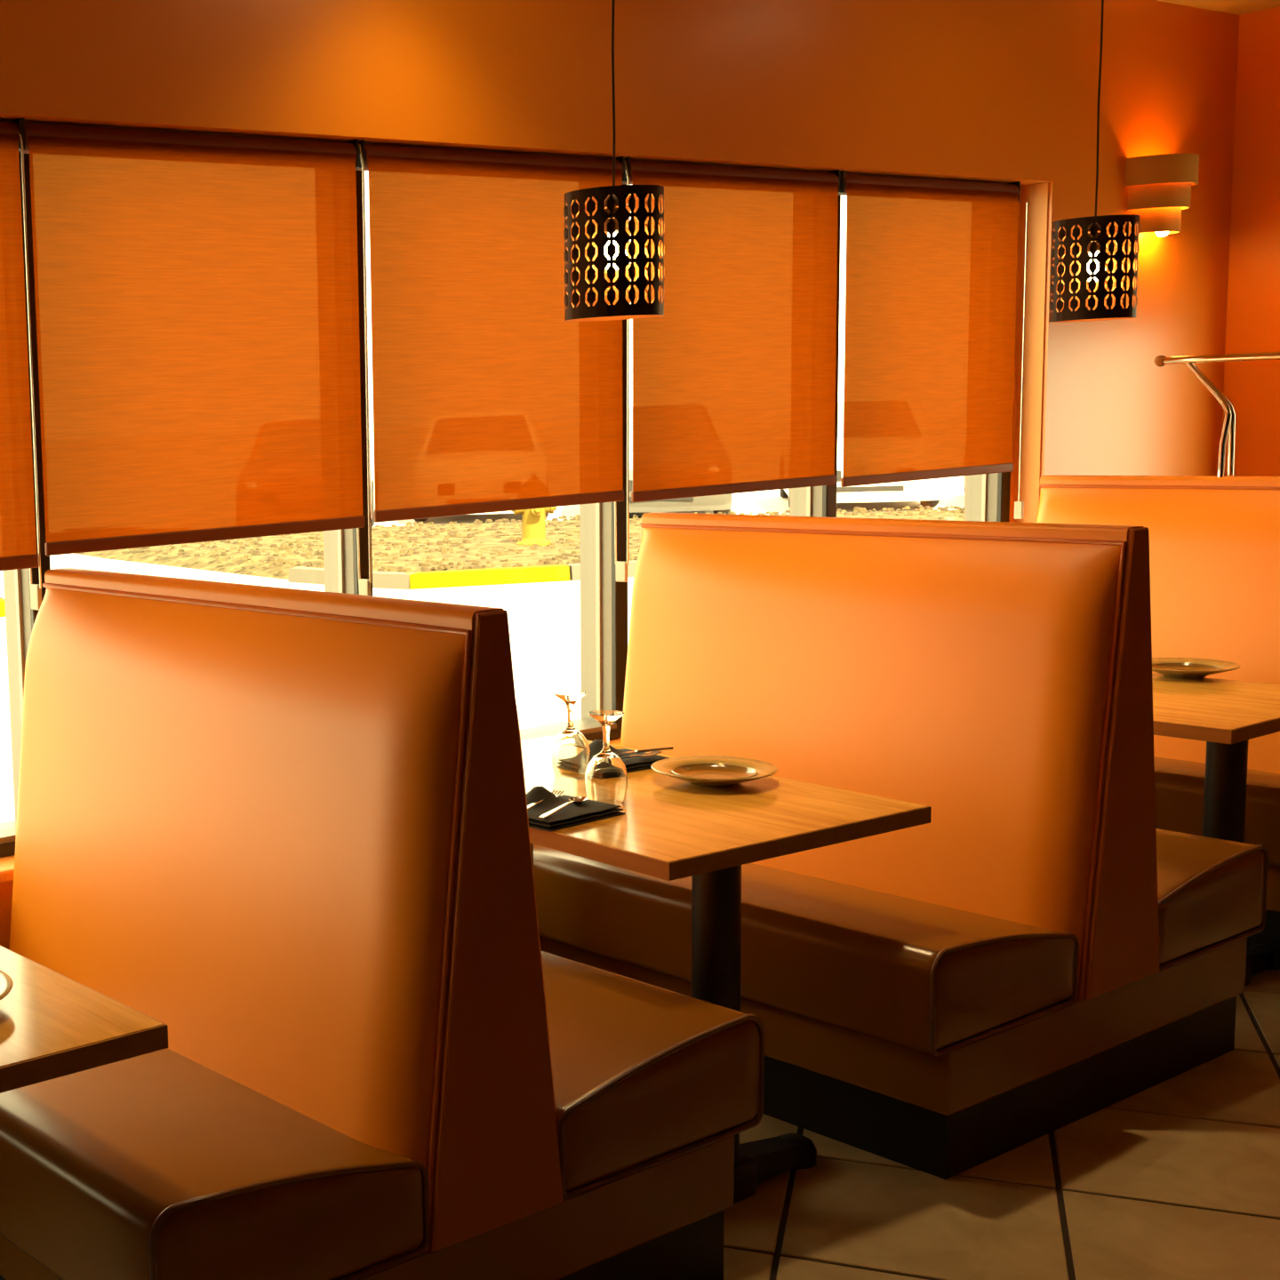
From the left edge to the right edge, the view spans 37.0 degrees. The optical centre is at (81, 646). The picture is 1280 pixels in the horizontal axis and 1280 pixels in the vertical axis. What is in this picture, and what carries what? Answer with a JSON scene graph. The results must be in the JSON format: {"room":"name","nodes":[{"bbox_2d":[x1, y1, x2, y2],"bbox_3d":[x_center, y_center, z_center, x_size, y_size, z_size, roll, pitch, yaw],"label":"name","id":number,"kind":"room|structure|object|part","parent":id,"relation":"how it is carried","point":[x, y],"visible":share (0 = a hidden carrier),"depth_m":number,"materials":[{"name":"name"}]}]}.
{"room":"restaurant dining area","nodes":[
{"label":"restaurant dining area","id":0,"kind":"room"},
{"bbox_2d":[0,0,1239,950],"bbox_3d":[0.186,-0.400,4.207,9.988,3.084,0.260,-7,9,-32],"label":"wall","id":1,"kind":"structure","parent":0,"point":[980,91],"depth_m":5.12,"materials":[{"name":"orange paint"}]},
{"bbox_2d":[0,152,50,857],"bbox_3d":[-0.521,-0.302,3.809,0.982,1.641,0.141,-7,9,-32],"label":"window","id":2,"kind":"structure","parent":1,"relation":"in","point":[20,618],"depth_m":4.04,"materials":[{"name":"glass"}]},
{"bbox_3d":[-0.476,0.505,3.841,0.926,0.030,0.006,-7,9,-32],"label":"rail trim","id":3,"kind":"part","parent":2,"relation":"part of","materials":[{"name":"brown metal"}]},
{"bbox_3d":[-0.512,0.491,3.897,0.926,0.045,0.130,-7,9,-32],"label":"rail","id":4,"kind":"part","parent":2,"relation":"part of","materials":[{"name":"silver metal"}]},
{"bbox_2d":[0,118,38,570],"bbox_3d":[-0.531,-0.556,3.648,0.971,1.096,0.071,-7,9,-32],"label":"roller shade","id":5,"kind":"object","parent":2,"relation":"attached to","point":[18,540],"visible":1,"depth_m":3.85,"materials":[{"name":"brown fabric"}]},
{"bbox_2d":[11,118,364,610],"bbox_3d":[0.278,-0.665,4.152,0.972,1.076,0.071,-7,9,-32],"label":"roller shade","id":6,"kind":"object","parent":1,"relation":"attached to","point":[197,308],"visible":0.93,"depth_m":4.10,"materials":[{"name":"brown fabric"}]},
{"bbox_3d":[-0.127,-0.639,3.895,0.006,1.025,0.066,-7,9,-32],"label":"pull chain","id":7,"kind":"part","parent":6,"relation":"part of","materials":[{"name":"silver metal"}]},
{"bbox_2d":[0,737,620,883],"bbox_3d":[0.369,0.438,4.314,6.936,0.030,0.122,-7,9,-32],"label":"trim","id":8,"kind":"structure","parent":1,"relation":"attached to","point":[6,863],"depth_m":3.94,"materials":[{"name":"orange paint"}]},
{"bbox_2d":[323,170,372,596],"bbox_3d":[0.301,-0.403,4.321,0.982,1.641,0.141,-7,9,-32],"label":"window","id":9,"kind":"structure","parent":1,"relation":"in","point":[340,546],"depth_m":4.53,"materials":[{"name":"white metal"}]},
{"bbox_2d":[520,184,627,741],"bbox_3d":[1.123,-0.504,4.834,0.982,1.641,0.141,-7,9,-32],"label":"window","id":10,"kind":"structure","parent":1,"relation":"in","point":[604,599],"depth_m":5.10,"materials":[{"name":"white metal"}]},
{"bbox_2d":[355,139,623,595],"bbox_3d":[1.096,-0.731,4.665,0.956,1.146,0.071,-7,9,-32],"label":"roller shade","id":11,"kind":"object","parent":10,"relation":"attached to","point":[485,399],"visible":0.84,"depth_m":4.59,"materials":[{"name":"orange translucent shade fabric"},{"name":"dark bronze aluminium"}]},
{"bbox_3d":[0.697,-0.706,4.413,0.006,1.095,0.066,-7,9,-32],"label":"pull chain","id":12,"kind":"part","parent":11,"relation":"part of","materials":[{"name":"silver metal"}]},
{"bbox_3d":[1.132,0.290,4.922,0.926,0.045,0.130,-7,9,-32],"label":"rail","id":13,"kind":"part","parent":10,"relation":"part of","materials":[{"name":"silver metal"}]},
{"bbox_3d":[1.169,0.303,4.866,0.926,0.030,0.006,-7,9,-32],"label":"rail trim","id":14,"kind":"part","parent":10,"relation":"part of","materials":[{"name":"brown metal"}]},
{"bbox_2d":[614,156,839,582],"bbox_3d":[1.908,-0.815,5.173,0.956,1.176,0.071,-7,9,-32],"label":"roller shade","id":15,"kind":"object","parent":1,"relation":"attached to","point":[734,385],"visible":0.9,"depth_m":5.13,"materials":[{"name":"orange woven fabric"},{"name":"dark bronze aluminium"},{"name":"metal"}]},
{"bbox_3d":[1.509,-0.790,4.920,0.006,1.125,0.066,-7,9,-32],"label":"pull chain","id":16,"kind":"part","parent":15,"relation":"part of","materials":[{"name":"silver metal"}]},
{"bbox_2d":[789,195,840,517],"bbox_3d":[1.945,-0.605,5.346,0.982,1.641,0.141,-7,9,-32],"label":"window","id":17,"kind":"structure","parent":1,"relation":"in","point":[820,500],"depth_m":5.56,"materials":[{"name":"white metal"}]},
{"bbox_2d":[838,170,1020,487],"bbox_3d":[2.723,-1.022,5.670,0.957,0.961,0.071,-7,9,-32],"label":"roller shade","id":18,"kind":"object","parent":1,"relation":"attached to","point":[931,267],"visible":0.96,"depth_m":5.63,"materials":[{"name":"brown fabric"}]},
{"bbox_2d":[1014,202,1028,519],"bbox_3d":[3.188,-0.961,5.945,0.014,1.060,0.028,-7,9,-32],"label":"shade cord","id":19,"kind":"object","parent":18,"relation":"hanging from","point":[1019,506],"visible":1,"depth_m":5.96,"materials":[{"name":"white plastic"}]},
{"bbox_3d":[3.186,-0.991,5.941,0.005,1.000,0.005,3,9,35],"label":"cord","id":20,"kind":"part","parent":19,"relation":"part of","materials":[{"name":"silver metal"}]},
{"bbox_2d":[964,472,1010,521],"bbox_3d":[2.767,-0.705,5.859,0.982,1.641,0.141,-7,9,-32],"label":"window","id":21,"kind":"structure","parent":1,"relation":"in","point":[987,496],"depth_m":6.10,"materials":[{"name":"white metal"}]},
{"bbox_2d":[1008,183,1048,522],"bbox_3d":[3.209,-0.754,6.088,0.028,1.641,0.228,-7,9,-32],"label":"trim","id":22,"kind":"structure","parent":1,"relation":"attached to","point":[1036,196],"depth_m":6.00,"materials":[{"name":"orange paint"}]},
{"bbox_2d":[1125,152,1199,237],"bbox_3d":[3.808,-1.574,6.146,0.300,0.272,0.150,-7,9,-32],"label":"wall lamp","id":23,"kind":"object","parent":1,"relation":"attached to","point":[1159,186],"visible":0.99,"depth_m":6.09,"materials":[{"name":"orange paint"}]},
{"bbox_3d":[3.802,-1.470,6.176,0.044,0.060,0.044,-7,9,-32],"label":"bulb","id":24,"kind":"part","parent":23,"relation":"part of","materials":[{"name":"white glass"}]},
{"bbox_2d":[723,968,1279,1279],"bbox_3d":[2.029,1.398,1.604,9.588,0.060,6.400,-7,9,-32],"label":"floor","id":25,"kind":"structure","parent":0,"point":[1178,1178],"depth_m":3.54,"materials":[{"name":"brown tile"}]},
{"bbox_2d":[0,945,167,1093],"bbox_3d":[-0.502,0.917,2.930,0.769,0.760,1.200,-7,9,-31],"label":"dining table","id":26,"kind":"object","parent":25,"relation":"on","point":[52,1025],"visible":1,"depth_m":2.57,"materials":[{"name":"brown wood"}]},
{"bbox_2d":[0,969,13,999],"bbox_3d":[-0.240,0.538,2.677,0.273,0.036,0.273,-7,9,-32],"label":"plate","id":27,"kind":"object","parent":26,"relation":"on","point":[6,983],"visible":1,"depth_m":2.68,"materials":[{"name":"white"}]},
{"bbox_2d":[0,568,764,1279],"bbox_3d":[0.325,0.538,3.413,1.381,1.318,1.316,-7,9,-32],"label":"bench","id":28,"kind":"object","parent":25,"relation":"on","point":[284,830],"visible":0.97,"depth_m":2.99,"materials":[{"name":"orange leather"}]},
{"bbox_2d":[0,1048,423,1279],"bbox_3d":[-0.020,0.840,3.227,0.540,0.215,1.314,-7,9,-32],"label":"seat cushion","id":29,"kind":"object","parent":28,"relation":"on","point":[168,1164],"depth_m":2.77,"materials":[{"name":"brown leather"}]},
{"bbox_3d":[0.668,0.453,2.853,0.304,1.024,0.022,-7,9,-32],"label":"panel","id":30,"kind":"part","parent":28,"relation":"part of","materials":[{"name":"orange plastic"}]},
{"bbox_2d":[540,950,759,1191],"bbox_3d":[0.689,0.753,3.669,0.540,0.215,1.314,-7,9,-32],"label":"seat cushion","id":31,"kind":"object","parent":28,"relation":"on","point":[647,1079],"depth_m":3.16,"materials":[{"name":"brown leather"}]},
{"bbox_2d":[520,735,931,1203],"bbox_3d":[1.179,0.703,4.040,0.840,0.760,1.100,-6,8,-28],"label":"dining table","id":32,"kind":"object","parent":25,"relation":"on","point":[670,828],"visible":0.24,"depth_m":3.61,"materials":[{"name":"brown wood"}]},
{"bbox_2d":[551,689,590,778],"bbox_3d":[1.150,0.208,4.132,0.089,0.199,0.089,-7,9,-32],"label":"goblet","id":33,"kind":"object","parent":32,"relation":"on","point":[570,750],"visible":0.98,"depth_m":4.11,"materials":[{"name":"clear glass"}]},
{"bbox_2d":[526,786,625,831],"bbox_3d":[1.015,0.335,3.746,0.235,0.056,0.165,-7,9,-33],"label":"folded napkin","id":34,"kind":"object","parent":32,"relation":"on","point":[572,814],"visible":0.78,"depth_m":3.72,"materials":[{"name":"black fabric"}]},
{"bbox_2d":[527,789,563,809],"bbox_3d":[0.976,0.332,3.750,0.025,0.012,0.198,4,10,40],"label":"fork","id":35,"kind":"object","parent":34,"relation":"on","point":[557,794],"visible":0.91,"depth_m":3.76,"materials":[{"name":"silver metal"}]},
{"bbox_3d":[0.955,0.338,3.727,0.015,0.008,0.135,4,10,40],"label":"handle","id":36,"kind":"part","parent":35,"relation":"part of","materials":[{"name":"silver metal"}]},
{"bbox_2d":[538,796,588,818],"bbox_3d":[1.018,0.341,3.712,0.036,0.011,0.197,4,10,41],"label":"spoon","id":37,"kind":"object","parent":34,"relation":"on","point":[577,799],"visible":1,"depth_m":3.73,"materials":[{"name":"silver metal"}]},
{"bbox_3d":[1.001,0.343,3.694,0.015,0.009,0.147,4,10,41],"label":"handle","id":38,"kind":"part","parent":37,"relation":"part of","materials":[{"name":"silver metal"}]},
{"bbox_2d":[568,796,588,803],"bbox_3d":[1.065,0.333,3.765,0.036,0.010,0.054,4,10,41],"label":"bowl","id":39,"kind":"object","parent":37,"relation":"on","point":[577,799],"depth_m":3.77,"materials":[{"name":"silver metal"}]},
{"bbox_2d":[584,710,627,805],"bbox_3d":[1.149,0.244,3.846,0.090,0.200,0.090,-7,9,-32],"label":"goblet","id":40,"kind":"object","parent":32,"relation":"on","point":[606,775],"visible":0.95,"depth_m":3.82,"materials":[{"name":"clear glass"}]},
{"bbox_2d":[588,739,670,772],"bbox_3d":[1.282,0.260,4.235,0.235,0.056,0.160,-6,8,-26],"label":"folded napkin","id":41,"kind":"object","parent":32,"relation":"on","point":[634,764],"visible":0.3,"depth_m":4.21,"materials":[{"name":"black fabric"}]},
{"bbox_2d":[590,746,673,756],"bbox_3d":[1.330,0.256,4.248,0.223,0.006,0.018,-4,8,-14],"label":"table knife","id":42,"kind":"object","parent":41,"relation":"on","point":[665,748],"visible":0.91,"depth_m":4.25,"materials":[{"name":"silver metal"}]},
{"bbox_3d":[1.283,0.260,4.237,0.125,0.002,0.018,-4,8,-14],"label":"blade","id":43,"kind":"part","parent":42,"relation":"part of","materials":[{"name":"silver metal"}]},
{"bbox_3d":[1.390,0.251,4.263,0.100,0.006,0.012,-4,8,-14],"label":"handle","id":44,"kind":"part","parent":42,"relation":"part of","materials":[{"name":"silver metal"}]},
{"bbox_2d":[619,750,662,759],"bbox_3d":[1.295,0.265,4.185,0.198,0.012,0.025,-5,8,-20],"label":"fork","id":45,"kind":"object","parent":41,"relation":"on","point":[655,752],"visible":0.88,"depth_m":4.20,"materials":[{"name":"silver metal"}]},
{"bbox_3d":[1.265,0.270,4.174,0.135,0.008,0.015,-5,8,-20],"label":"handle","id":46,"kind":"part","parent":45,"relation":"part of","materials":[{"name":"silver metal"}]},
{"bbox_2d":[651,755,777,786],"bbox_3d":[1.446,0.293,4.016,0.273,0.036,0.273,-7,9,-32],"label":"plate","id":47,"kind":"object","parent":32,"relation":"on","point":[706,771],"visible":1,"depth_m":4.06,"materials":[{"name":"brown"}]},
{"bbox_2d":[533,512,1268,1179],"bbox_3d":[1.940,0.340,4.420,1.381,1.318,1.316,-7,9,-32],"label":"bench","id":48,"kind":"object","parent":25,"relation":"on","point":[943,997],"visible":0.91,"depth_m":3.99,"materials":[{"name":"orange leather"}]},
{"bbox_2d":[533,843,1075,1053],"bbox_3d":[1.595,0.642,4.234,0.540,0.215,1.314,-7,9,-32],"label":"seat cushion","id":49,"kind":"object","parent":48,"relation":"on","point":[919,957],"depth_m":3.85,"materials":[{"name":"brown leather"}]},
{"bbox_3d":[2.311,0.251,3.877,0.304,1.024,0.022,-7,9,-32],"label":"panel","id":50,"kind":"part","parent":48,"relation":"part of","materials":[{"name":"orange plastic"}]},
{"bbox_2d":[1156,828,1265,965],"bbox_3d":[2.304,0.555,4.676,0.540,0.215,1.314,-7,9,-32],"label":"seat cushion","id":51,"kind":"object","parent":48,"relation":"on","point":[1211,892],"depth_m":4.15,"materials":[{"name":"brown leather"}]},
{"bbox_2d":[1036,474,1279,950],"bbox_3d":[3.619,0.134,5.467,1.381,1.318,1.316,-7,9,-32],"label":"bench","id":52,"kind":"object","parent":25,"relation":"on","point":[1214,541],"visible":0.44,"depth_m":5.40,"materials":[{"name":"orange leather"}]},
{"bbox_2d":[1154,352,1279,477],"bbox_3d":[3.679,-0.701,5.271,0.055,0.386,0.886,-7,9,-32],"label":"chrome rail","id":53,"kind":"object","parent":52,"relation":"on","point":[1229,420],"visible":1,"depth_m":5.46,"materials":[{"name":"silver metal"}]},
{"bbox_3d":[3.447,-0.911,5.607,0.037,0.037,0.037,-7,9,-32],"label":"knob","id":54,"kind":"part","parent":53,"relation":"part of","materials":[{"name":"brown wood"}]},
{"bbox_3d":[3.525,-0.716,5.503,0.027,0.367,0.147,-6,8,-24],"label":"post","id":55,"kind":"part","parent":53,"relation":"part of","materials":[{"name":"silver metal"}]},
{"bbox_3d":[3.538,-0.717,5.510,0.023,0.367,0.147,-8,9,-39],"label":"post","id":56,"kind":"part","parent":53,"relation":"part of","materials":[{"name":"silver metal"}]},
{"bbox_2d":[1154,756,1279,866],"bbox_3d":[3.275,0.436,5.280,0.540,0.215,1.314,-7,9,-32],"label":"seat cushion","id":57,"kind":"object","parent":52,"relation":"on","point":[1179,780],"depth_m":4.99,"materials":[{"name":"brown leather"}]},
{"bbox_2d":[1152,672,1279,986],"bbox_3d":[2.896,0.495,5.087,0.769,0.760,1.130,-7,9,-32],"label":"dining table","id":58,"kind":"object","parent":25,"relation":"on","point":[1223,714],"visible":0.23,"depth_m":4.65,"materials":[{"name":"brown wood"}]},
{"bbox_2d":[1152,657,1240,678],"bbox_3d":[3.244,0.069,5.164,0.273,0.036,0.273,-7,9,-32],"label":"plate","id":59,"kind":"object","parent":58,"relation":"on","point":[1177,668],"visible":0.88,"depth_m":5.19,"materials":[{"name":"brown ceramic"}]},
{"bbox_2d":[1155,0,1279,15],"bbox_3d":[1.885,-1.665,1.231,9.988,0.250,6.860,-7,9,-32],"label":"ceiling","id":60,"kind":"structure","parent":0,"point":[1238,7],"depth_m":6.25,"materials":[{"name":"brown paint"}]},
{"bbox_2d":[563,0,664,321],"bbox_3d":[1.144,-1.274,3.776,0.211,1.120,0.210,-5,8,-22],"label":"pendant lamp","id":61,"kind":"object","parent":60,"relation":"hanging from","point":[607,255],"visible":1,"depth_m":3.75,"materials":[{"name":"black metal"}]},
{"bbox_2d":[604,194,618,232],"bbox_3d":[1.157,-0.947,3.819,0.039,0.093,0.039,-5,8,-22],"label":"socket","id":62,"kind":"object","parent":61,"relation":"attached to","point":[616,199],"depth_m":3.81,"materials":[{"name":"gold metal"}]},
{"bbox_3d":[1.138,-1.409,3.759,0.008,0.848,0.006,-2,7,0],"label":"cord","id":63,"kind":"part","parent":61,"relation":"part of","materials":[{"name":"black plastic"}]},
{"bbox_3d":[1.161,-0.854,3.830,0.211,0.272,0.210,-5,8,-22],"label":"lamp shade","id":64,"kind":"part","parent":61,"relation":"part of","materials":[{"name":"black metal"}]},
{"bbox_3d":[1.161,-0.862,3.830,0.058,0.083,0.058,-5,8,-22],"label":"bulb","id":65,"kind":"part","parent":61,"relation":"part of","materials":[{"name":"white glass"}]},
{"bbox_2d":[1048,0,1140,322],"bbox_3d":[2.760,-1.461,4.761,0.211,1.136,0.210,-8,9,-35],"label":"pendant lamp","id":66,"kind":"object","parent":60,"relation":"hanging from","point":[1089,250],"visible":1,"depth_m":4.75,"materials":[{"name":"black metal"}]},
{"bbox_3d":[2.777,-1.042,4.817,0.058,0.083,0.058,-8,9,-35],"label":"bulb","id":67,"kind":"part","parent":66,"relation":"part of","materials":[{"name":"white glass"}]},
{"bbox_2d":[1087,223,1100,252],"bbox_3d":[2.773,-1.127,4.806,0.039,0.093,0.039,-8,9,-35],"label":"socket","id":68,"kind":"object","parent":66,"relation":"attached to","point":[1099,228],"depth_m":4.79,"materials":[{"name":"gold metal"}]},
{"bbox_3d":[2.778,-1.033,4.817,0.211,0.272,0.210,-8,9,-35],"label":"lamp shade","id":69,"kind":"part","parent":66,"relation":"part of","materials":[{"name":"black metal"}]},
{"bbox_3d":[2.754,-1.596,4.745,0.008,0.864,0.006,-4,8,-12],"label":"cord","id":70,"kind":"part","parent":66,"relation":"part of","materials":[{"name":"black plastic"}]},
{"bbox_2d":[1221,7,1279,476],"bbox_3d":[6.096,-0.641,3.980,0.200,3.034,6.400,-7,9,-32],"label":"wall","id":71,"kind":"structure","parent":0,"point":[1252,388],"depth_m":6.47,"materials":[{"name":"orange paint"}]},
{"label":"outside","id":72,"kind":"structure","parent":0,"visible":0},
{"bbox_2d":[0,427,964,823],"bbox_3d":[-16.827,-5.219,58.318,150.000,0.001,109.740,-7,9,-32],"label":"ground","id":73,"kind":"structure","parent":72,"point":[544,618],"depth_m":14.41,"materials":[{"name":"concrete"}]},
{"bbox_2d":[0,598,5,616],"bbox_3d":[-5.528,0.233,12.275,11.515,0.139,0.297,-6,8,-29],"label":"kerb","id":74,"kind":"object","parent":73,"relation":"on","point":[2,601],"depth_m":14.97,"materials":[{"name":"yellow paint"}]},
{"bbox_2d":[288,566,416,589],"bbox_3d":[2.499,-0.638,16.409,0.208,0.139,1.482,-8,10,-39],"label":"kerb","id":75,"kind":"object","parent":73,"relation":"on","point":[308,575],"visible":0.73,"depth_m":16.08,"materials":[{"name":"grey concrete"}]},
{"bbox_2d":[369,451,375,527],"bbox_3d":[3.333,-2.544,25.514,1.854,1.480,4.565,-1,8,11],"label":"car","id":76,"kind":"object","parent":73,"relation":"on","point":[372,453],"visible":0.08,"depth_m":23.99,"materials":[{"name":"white paint"}]},
{"bbox_2d":[413,511,548,521],"bbox_3d":[5.877,-2.692,25.833,1.854,1.480,4.565,-1,8,14],"label":"car","id":77,"kind":"object","parent":73,"relation":"on","point":[501,512],"visible":0.02,"depth_m":23.77,"materials":[{"name":"white paint"}]},
{"bbox_2d":[405,564,570,589],"bbox_3d":[3.695,-0.631,15.975,1.503,0.139,0.155,-3,7,-7],"label":"kerb","id":78,"kind":"object","parent":73,"relation":"on","point":[556,572],"visible":1,"depth_m":15.92,"materials":[{"name":"yellow paint"}]},
{"bbox_2d":[76,505,964,579],"bbox_3d":[5.096,-1.136,19.357,14.220,0.151,7.722,0,8,15],"label":"gravel bed","id":79,"kind":"object","parent":73,"relation":"on","point":[414,548],"visible":0.34,"depth_m":19.30,"materials":[{"name":"brown gravel"}]},
{"bbox_2d":[511,506,556,545],"bbox_3d":[4.785,-1.436,18.588,0.381,0.750,0.383,-9,10,-43],"label":"fire hydrant","id":80,"kind":"object","parent":79,"relation":"on","point":[533,519],"visible":0.46,"depth_m":18.51,"materials":[{"name":"yellow metal"}]},
{"bbox_2d":[565,560,637,580],"bbox_3d":[8.250,-0.925,16.777,7.735,0.139,0.310,-4,8,-12],"label":"kerb","id":81,"kind":"object","parent":73,"relation":"on","point":[574,568],"visible":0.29,"depth_m":16.05,"materials":[{"name":"grey concrete"}]},
{"bbox_2d":[629,406,732,513],"bbox_3d":[8.068,-2.642,24.754,1.854,1.480,4.565,0,8,17],"label":"car","id":82,"kind":"object","parent":73,"relation":"on","point":[722,503],"visible":0.12,"depth_m":22.63,"materials":[{"name":"grey paint"}]},
{"bbox_2d":[629,480,632,491],"bbox_3d":[7.458,-2.086,22.694,1.100,0.160,0.112,0,8,17],"label":"grille","id":83,"kind":"object","parent":82,"relation":"attached to","point":[630,481],"depth_m":22.74,"materials":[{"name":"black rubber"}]},
{"bbox_2d":[779,397,943,508],"bbox_3d":[10.980,-2.788,24.942,1.854,1.480,4.565,0,8,19],"label":"car","id":84,"kind":"object","parent":73,"relation":"on","point":[929,492],"visible":0.22,"depth_m":22.86,"materials":[{"name":"grey paint"}]},
{"bbox_2d":[836,470,841,481],"bbox_3d":[10.266,-2.232,22.916,1.100,0.160,0.112,0,8,19],"label":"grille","id":85,"kind":"object","parent":84,"relation":"attached to","point":[839,472],"depth_m":22.98,"materials":[{"name":"rubber"}]}
]}

